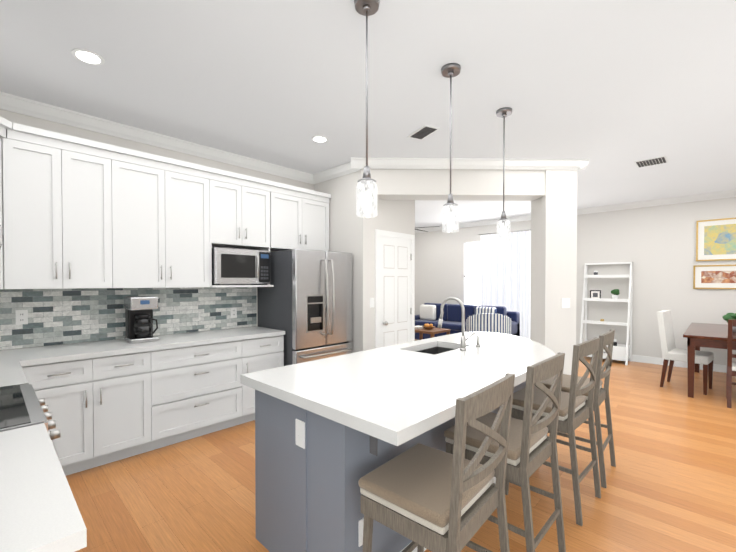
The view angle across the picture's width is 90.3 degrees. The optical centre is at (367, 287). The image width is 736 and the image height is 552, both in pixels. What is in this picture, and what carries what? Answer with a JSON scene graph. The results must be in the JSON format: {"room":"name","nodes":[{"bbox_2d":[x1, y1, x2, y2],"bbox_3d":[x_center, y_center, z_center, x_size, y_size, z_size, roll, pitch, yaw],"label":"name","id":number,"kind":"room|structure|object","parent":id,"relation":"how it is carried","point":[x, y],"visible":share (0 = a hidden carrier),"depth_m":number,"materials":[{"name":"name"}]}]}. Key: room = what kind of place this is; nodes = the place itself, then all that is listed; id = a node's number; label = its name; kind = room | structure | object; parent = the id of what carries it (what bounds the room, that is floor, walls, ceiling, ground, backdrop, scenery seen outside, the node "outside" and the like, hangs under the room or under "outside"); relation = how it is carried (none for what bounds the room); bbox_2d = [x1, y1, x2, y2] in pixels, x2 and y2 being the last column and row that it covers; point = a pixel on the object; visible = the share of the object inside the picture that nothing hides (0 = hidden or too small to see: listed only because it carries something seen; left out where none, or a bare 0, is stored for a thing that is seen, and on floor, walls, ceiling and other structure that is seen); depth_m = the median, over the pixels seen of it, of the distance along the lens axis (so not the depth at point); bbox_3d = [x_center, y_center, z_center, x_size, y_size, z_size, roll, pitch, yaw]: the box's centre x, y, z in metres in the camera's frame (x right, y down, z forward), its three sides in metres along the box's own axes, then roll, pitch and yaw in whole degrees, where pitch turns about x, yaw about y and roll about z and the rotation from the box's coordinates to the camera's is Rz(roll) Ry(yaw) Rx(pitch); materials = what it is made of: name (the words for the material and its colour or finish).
{"room":"kitchen and dining room","nodes":[
{"label":"kitchen and dining room","id":0,"kind":"room"},
{"bbox_2d":[0,423,86,551],"bbox_3d":[-1.136,0.539,0.855,0.856,0.039,0.637,1,1,44],"label":"countertop","id":1,"kind":"structure","parent":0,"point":[39,511],"depth_m":0.89,"materials":[{"name":"stone"}]},
{"bbox_2d":[0,109,313,349],"bbox_3d":[-2.044,-0.050,3.793,0.130,2.900,3.870,1,1,44],"label":"wall","id":2,"kind":"structure","parent":0,"point":[61,316],"depth_m":3.36,"materials":[{"name":"tile"}]},
{"bbox_2d":[0,116,19,288],"bbox_3d":[-2.809,-0.557,2.448,0.638,1.149,0.634,1,1,44],"label":"upper cabinet","id":3,"kind":"object","parent":2,"relation":"attached to","point":[9,134],"depth_m":2.64,"materials":[{"name":"white wood"}]},
{"bbox_2d":[15,310,27,324],"bbox_3d":[-2.777,0.241,2.935,0.008,0.116,0.072,1,1,44],"label":"outlet","id":4,"kind":"object","parent":2,"relation":"attached to","point":[21,316],"depth_m":2.93,"materials":[{"name":"white plastic"}]},
{"bbox_2d":[20,128,123,288],"bbox_3d":[-2.484,-0.564,2.958,0.400,1.149,0.748,1,1,44],"label":"upper cabinet","id":5,"kind":"object","parent":2,"relation":"attached to","point":[77,213],"depth_m":2.88,"materials":[{"name":"white wood"}]},
{"bbox_2d":[0,91,316,183],"bbox_3d":[-1.954,-1.449,3.722,0.095,0.100,3.680,1,1,44],"label":"crown molding","id":6,"kind":"structure","parent":2,"relation":"attached to","point":[24,106],"depth_m":3.44,"materials":[{"name":"white wood"}]},
{"bbox_2d":[124,152,215,287],"bbox_3d":[-1.999,-0.571,3.500,0.348,1.149,0.934,1,1,44],"label":"upper cabinet","id":7,"kind":"object","parent":2,"relation":"attached to","point":[170,209],"depth_m":3.39,"materials":[{"name":"white wood"}]},
{"bbox_2d":[231,307,236,317],"bbox_3d":[-1.548,0.294,4.214,0.008,0.116,0.072,1,1,44],"label":"outlet","id":8,"kind":"object","parent":2,"relation":"attached to","point":[233,310],"depth_m":4.22,"materials":[{"name":"white plastic"}]},
{"bbox_2d":[216,172,275,250],"bbox_3d":[-1.454,-0.802,4.063,0.348,0.704,0.752,1,1,44],"label":"upper cabinet","id":9,"kind":"object","parent":2,"relation":"attached to","point":[245,209],"depth_m":3.95,"materials":[{"name":"white wood"}]},
{"bbox_2d":[212,247,269,284],"bbox_3d":[-1.434,-0.214,4.006,0.412,0.378,0.625,1,1,44],"label":"microwave","id":10,"kind":"object","parent":9,"relation":"attached to","point":[238,266],"visible":0.96,"depth_m":3.85,"materials":[{"name":"silver metal"}]},
{"bbox_2d":[272,184,330,250],"bbox_3d":[-0.956,-0.808,4.581,0.348,0.704,0.932,1,1,44],"label":"upper cabinet","id":11,"kind":"object","parent":2,"relation":"attached to","point":[302,218],"depth_m":4.48,"materials":[{"name":"white wood"}]},
{"bbox_2d":[314,172,355,352],"bbox_3d":[-0.406,-0.064,4.819,0.830,2.900,0.120,1,1,44],"label":"wall","id":12,"kind":"structure","parent":0,"point":[341,190],"depth_m":4.62,"materials":[{"name":"paint"}]},
{"bbox_2d":[308,157,589,182],"bbox_3d":[0.923,-1.461,4.593,2.833,0.100,2.056,1,1,44],"label":"crown molding","id":13,"kind":"structure","parent":12,"relation":"attached to","point":[356,164],"depth_m":4.32,"materials":[{"name":"white wood"}]},
{"bbox_2d":[0,0,735,228],"bbox_3d":[0.359,-1.546,3.453,10.200,0.100,11.600,1,1,44],"label":"ceiling","id":14,"kind":"structure","parent":0,"point":[612,90],"depth_m":2.62,"materials":[{"name":"paint"}]},
{"bbox_2d":[71,48,104,64],"bbox_3d":[-1.797,-1.477,2.350,0.169,0.008,0.169,0,1,-1],"label":"recessed light","id":15,"kind":"object","parent":14,"relation":"in","point":[87,56],"depth_m":2.34,"materials":[{"name":"white plastic"}]},
{"bbox_2d":[311,136,327,142],"bbox_3d":[-0.487,-1.495,3.698,0.169,0.008,0.169,0,1,-1],"label":"recessed light","id":16,"kind":"object","parent":14,"relation":"in","point":[320,139],"depth_m":3.69,"materials":[{"name":"white"}]},
{"bbox_2d":[354,0,379,217],"bbox_3d":[-0.006,-0.922,1.898,0.132,1.105,0.132,1,1,44],"label":"pendant light","id":17,"kind":"object","parent":14,"relation":"hanging from","point":[366,200],"visible":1,"depth_m":1.89,"materials":[{"name":"glass"}]},
{"bbox_2d":[408,125,439,139],"bbox_3d":[0.535,-1.491,3.535,0.175,0.011,0.303,0,1,-25],"label":"ceiling vent","id":18,"kind":"object","parent":14,"relation":"in","point":[423,132],"depth_m":3.51,"materials":[{"name":"white metal"}]},
{"bbox_2d":[441,63,460,232],"bbox_3d":[0.562,-0.930,2.489,0.132,1.105,0.132,1,1,44],"label":"pendant light","id":19,"kind":"object","parent":14,"relation":"hanging from","point":[450,70],"visible":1,"depth_m":2.47,"materials":[{"name":"glass"}]},
{"bbox_2d":[496,107,511,241],"bbox_3d":[1.151,-0.939,3.101,0.132,1.105,0.132,1,1,44],"label":"pendant light","id":20,"kind":"object","parent":14,"relation":"hanging from","point":[504,112],"visible":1,"depth_m":3.09,"materials":[{"name":"glass"}]},
{"bbox_2d":[634,156,667,167],"bbox_3d":[3.404,-1.503,4.397,0.300,0.011,0.300,1,1,44],"label":"ceiling vent","id":21,"kind":"object","parent":14,"relation":"in","point":[663,159],"depth_m":4.37,"materials":[{"name":"white metal"}]},
{"bbox_2d":[356,170,414,351],"bbox_3d":[0.287,-0.064,4.791,0.207,2.900,1.040,1,1,44],"label":"wall","id":22,"kind":"structure","parent":0,"point":[385,277],"depth_m":4.69,"materials":[{"name":"paint"}]},
{"bbox_2d":[66,339,735,551],"bbox_3d":[0.359,1.454,3.493,10.200,0.100,11.600,1,1,44],"label":"floor","id":23,"kind":"structure","parent":0,"point":[671,481],"depth_m":2.57,"materials":[{"name":"brown wood"}]},
{"bbox_2d":[0,383,62,468],"bbox_3d":[-1.695,0.942,1.450,0.752,0.978,0.686,1,1,44],"label":"range","id":24,"kind":"object","parent":23,"relation":"on","point":[21,405],"visible":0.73,"depth_m":1.53,"materials":[{"name":"silver metal"}]},
{"bbox_2d":[37,351,152,475],"bbox_3d":[-2.313,0.970,2.999,0.618,0.880,0.789,1,1,44],"label":"base cabinet","id":25,"kind":"object","parent":23,"relation":"on","point":[107,409],"depth_m":2.82,"materials":[{"name":"white wood"}]},
{"bbox_2d":[0,358,27,386],"bbox_3d":[-2.280,0.524,1.955,0.783,0.039,0.637,1,1,44],"label":"countertop","id":26,"kind":"structure","parent":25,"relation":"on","point":[11,371],"depth_m":2.15,"materials":[{"name":"stone"}]},
{"bbox_2d":[0,326,284,365],"bbox_3d":[-2.079,0.507,3.219,0.642,0.039,2.737,1,1,44],"label":"countertop","id":27,"kind":"structure","parent":25,"relation":"on","point":[84,350],"depth_m":3.07,"materials":[{"name":"stone"}]},
{"bbox_2d":[124,296,158,342],"bbox_3d":[-2.042,0.285,3.304,0.258,0.400,0.220,1,1,44],"label":"coffee maker","id":28,"kind":"object","parent":27,"relation":"on","point":[139,319],"visible":1,"depth_m":3.25,"materials":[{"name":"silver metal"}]},
{"bbox_2d":[153,339,248,449],"bbox_3d":[-1.759,0.963,3.575,0.618,0.880,0.923,1,1,44],"label":"base cabinet","id":29,"kind":"object","parent":23,"relation":"on","point":[198,390],"depth_m":3.36,"materials":[{"name":"white wood"}]},
{"bbox_2d":[249,335,283,420],"bbox_3d":[-1.309,0.956,4.043,0.618,0.880,0.489,1,1,44],"label":"base cabinet","id":30,"kind":"object","parent":23,"relation":"on","point":[265,353],"depth_m":3.83,"materials":[{"name":"white wood"}]},
{"bbox_2d":[257,249,351,365],"bbox_3d":[-0.734,0.486,4.443,0.883,1.810,0.837,1,1,44],"label":"fridge","id":31,"kind":"object","parent":23,"relation":"on","point":[305,303],"visible":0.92,"depth_m":4.11,"materials":[{"name":"grey metal"}]},
{"bbox_2d":[253,348,525,551],"bbox_3d":[0.458,0.978,2.519,0.987,0.878,2.258,1,1,44],"label":"kitchen island","id":32,"kind":"object","parent":23,"relation":"on","point":[330,432],"depth_m":1.75,"materials":[{"name":"grey wood"}]},
{"bbox_2d":[240,332,554,447],"bbox_3d":[0.614,0.516,2.627,1.140,0.062,2.662,1,1,44],"label":"island countertop","id":33,"kind":"structure","parent":32,"relation":"on","point":[394,394],"depth_m":1.96,"materials":[{"name":"white stone"}]},
{"bbox_2d":[438,297,480,350],"bbox_3d":[0.735,0.277,2.937,0.263,0.406,0.276,1,1,44],"label":"faucet","id":34,"kind":"object","parent":33,"relation":"on","point":[463,338],"visible":1,"depth_m":2.81,"materials":[{"name":"silver metal"}]},
{"bbox_2d":[415,327,449,339],"bbox_3d":[1.137,1.083,7.111,0.700,0.545,0.600,1,1,44],"label":"side table","id":35,"kind":"object","parent":23,"relation":"on","point":[432,332],"visible":0.35,"depth_m":6.90,"materials":[{"name":"brown wood"}]},
{"bbox_2d":[419,323,434,328],"bbox_3d":[1.173,0.758,7.071,0.256,0.104,0.256,0,1,32],"label":"bowl","id":36,"kind":"object","parent":35,"relation":"on","point":[428,326],"depth_m":7.01,"materials":[{"name":"brown wood"}]},
{"bbox_2d":[358,373,514,551],"bbox_3d":[0.286,0.886,1.477,0.492,1.090,0.453,1,1,41],"label":"stool","id":37,"kind":"object","parent":23,"relation":"on","point":[421,496],"visible":1,"depth_m":1.36,"materials":[{"name":"wood"}]},
{"bbox_2d":[415,303,519,339],"bbox_3d":[2.080,0.872,8.449,2.500,0.930,0.920,1,1,44],"label":"sofa","id":38,"kind":"object","parent":23,"relation":"on","point":[451,318],"visible":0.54,"depth_m":8.38,"materials":[{"name":"fabric"}]},
{"bbox_2d":[466,313,510,334],"bbox_3d":[2.236,0.910,6.797,0.798,0.899,0.770,0,1,14],"label":"striped armchair","id":39,"kind":"object","parent":23,"relation":"on","point":[491,322],"visible":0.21,"depth_m":6.46,"materials":[{"name":"fabric"}]},
{"bbox_2d":[444,352,565,551],"bbox_3d":[0.729,0.880,1.937,0.492,1.090,0.453,1,1,44],"label":"stool","id":40,"kind":"object","parent":23,"relation":"on","point":[532,448],"visible":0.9,"depth_m":1.79,"materials":[{"name":"wood"}]},
{"bbox_2d":[505,337,600,525],"bbox_3d":[1.254,0.872,2.484,0.453,1.090,0.492,-1,1,-44],"label":"stool","id":41,"kind":"object","parent":23,"relation":"on","point":[575,412],"visible":0.75,"depth_m":2.32,"materials":[{"name":"wood"}]},
{"bbox_2d":[540,329,615,487],"bbox_3d":[1.637,0.867,2.882,0.492,1.090,0.453,1,1,42],"label":"stool","id":42,"kind":"object","parent":23,"relation":"on","point":[601,394],"visible":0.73,"depth_m":2.69,"materials":[{"name":"wood"}]},
{"bbox_2d":[580,262,632,364],"bbox_3d":[4.410,0.449,6.797,0.760,1.820,0.457,1,1,44],"label":"shelf unit","id":43,"kind":"object","parent":23,"relation":"on","point":[621,352],"visible":0.73,"depth_m":6.69,"materials":[{"name":"white wood"}]},
{"bbox_2d":[590,271,619,345],"bbox_3d":[4.405,0.374,6.827,0.470,1.370,0.235,1,1,44],"label":"decor","id":44,"kind":"object","parent":43,"relation":"on","point":[597,293],"visible":0.96,"depth_m":6.88,"materials":[{"name":"black plastic"}]},
{"bbox_2d":[657,310,713,394],"bbox_3d":[4.358,0.863,5.028,0.470,1.040,0.535,-1,1,-40],"label":"dining chair","id":45,"kind":"object","parent":23,"relation":"on","point":[671,352],"visible":0.94,"depth_m":5.01,"materials":[{"name":"fabric"}]},
{"bbox_2d":[683,323,735,397],"bbox_3d":[5.016,0.989,4.954,1.040,0.790,1.930,1,1,44],"label":"dining table","id":46,"kind":"object","parent":23,"relation":"on","point":[699,335],"visible":1,"depth_m":4.60,"materials":[{"name":"brown wood"}]},
{"bbox_2d":[722,313,735,331],"bbox_3d":[4.897,0.469,4.870,0.260,0.250,0.258,1,1,44],"label":"potted plant","id":47,"kind":"object","parent":46,"relation":"on","point":[727,316],"visible":0.6,"depth_m":4.87,"materials":[{"name":"green plant"}]},
{"bbox_2d":[726,319,735,407],"bbox_3d":[4.484,0.884,4.254,0.440,1.020,0.495,1,1,44],"label":"dining chair","id":48,"kind":"object","parent":23,"relation":"on","point":[731,368],"visible":1,"depth_m":4.25,"materials":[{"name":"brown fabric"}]},
{"bbox_2d":[361,169,544,200],"bbox_3d":[1.034,-1.310,4.539,2.240,0.400,0.300,0,1,-1],"label":"header beam","id":49,"kind":"structure","parent":0,"point":[466,184],"depth_m":4.39,"materials":[{"name":"paint"}]},
{"bbox_2d":[530,170,576,374],"bbox_3d":[2.323,-0.061,4.601,0.404,2.900,0.404,0,1,-1],"label":"column","id":50,"kind":"structure","parent":0,"point":[553,263],"depth_m":4.41,"materials":[{"name":"paint"}]},
{"bbox_2d":[415,197,735,364],"bbox_3d":[4.351,-0.097,7.278,9.720,2.900,0.120,1,1,44],"label":"wall","id":51,"kind":"structure","parent":0,"point":[656,245],"depth_m":6.71,"materials":[{"name":"paint"}]},
{"bbox_2d":[415,189,735,232],"bbox_3d":[4.284,-1.496,7.174,9.500,0.100,0.095,1,1,44],"label":"crown molding","id":52,"kind":"structure","parent":51,"relation":"attached to","point":[730,193],"depth_m":6.68,"materials":[{"name":"white wood"}]},
{"bbox_2d":[628,355,726,372],"bbox_3d":[4.309,1.293,7.238,9.500,0.120,0.022,1,1,44],"label":"baseboard","id":53,"kind":"structure","parent":51,"relation":"attached to","point":[659,361],"depth_m":6.39,"materials":[{"name":"white wood"}]},
{"bbox_2d":[693,265,735,288],"bbox_3d":[5.766,-0.162,5.812,0.890,0.390,0.030,1,1,44],"label":"picture frame","id":54,"kind":"object","parent":51,"relation":"attached to","point":[704,276],"depth_m":5.94,"materials":[{"name":"gold metal"}]},
{"bbox_2d":[696,217,735,260],"bbox_3d":[5.726,-0.763,5.842,0.720,0.670,0.030,1,1,44],"label":"picture frame","id":55,"kind":"object","parent":51,"relation":"attached to","point":[715,239],"depth_m":5.92,"materials":[{"name":"paper"}]},
{"bbox_3d":[-2.129,-0.017,1.281,3.250,2.900,0.130,1,1,44],"label":"wall","id":56,"kind":"structure","parent":0,"visible":0},
{"bbox_2d":[0,225,2,248],"bbox_3d":[-1.756,-0.753,1.364,0.760,1.209,0.536,1,1,44],"label":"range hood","id":57,"kind":"object","parent":56,"relation":"attached to","point":[1,238],"visible":1,"depth_m":1.30,"materials":[{"name":"silver metal"}]},
{"bbox_3d":[0.648,-0.105,7.877,3.550,2.900,4.150,1,1,44],"label":"wall","id":58,"kind":"structure","parent":0,"visible":0},
{"bbox_2d":[479,229,530,338],"bbox_3d":[3.314,0.032,8.055,1.890,2.561,0.082,1,1,44],"label":"sheer curtain","id":59,"kind":"object","parent":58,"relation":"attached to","point":[506,274],"visible":0.33,"depth_m":8.18,"materials":[{"name":"white fabric"}]}
]}

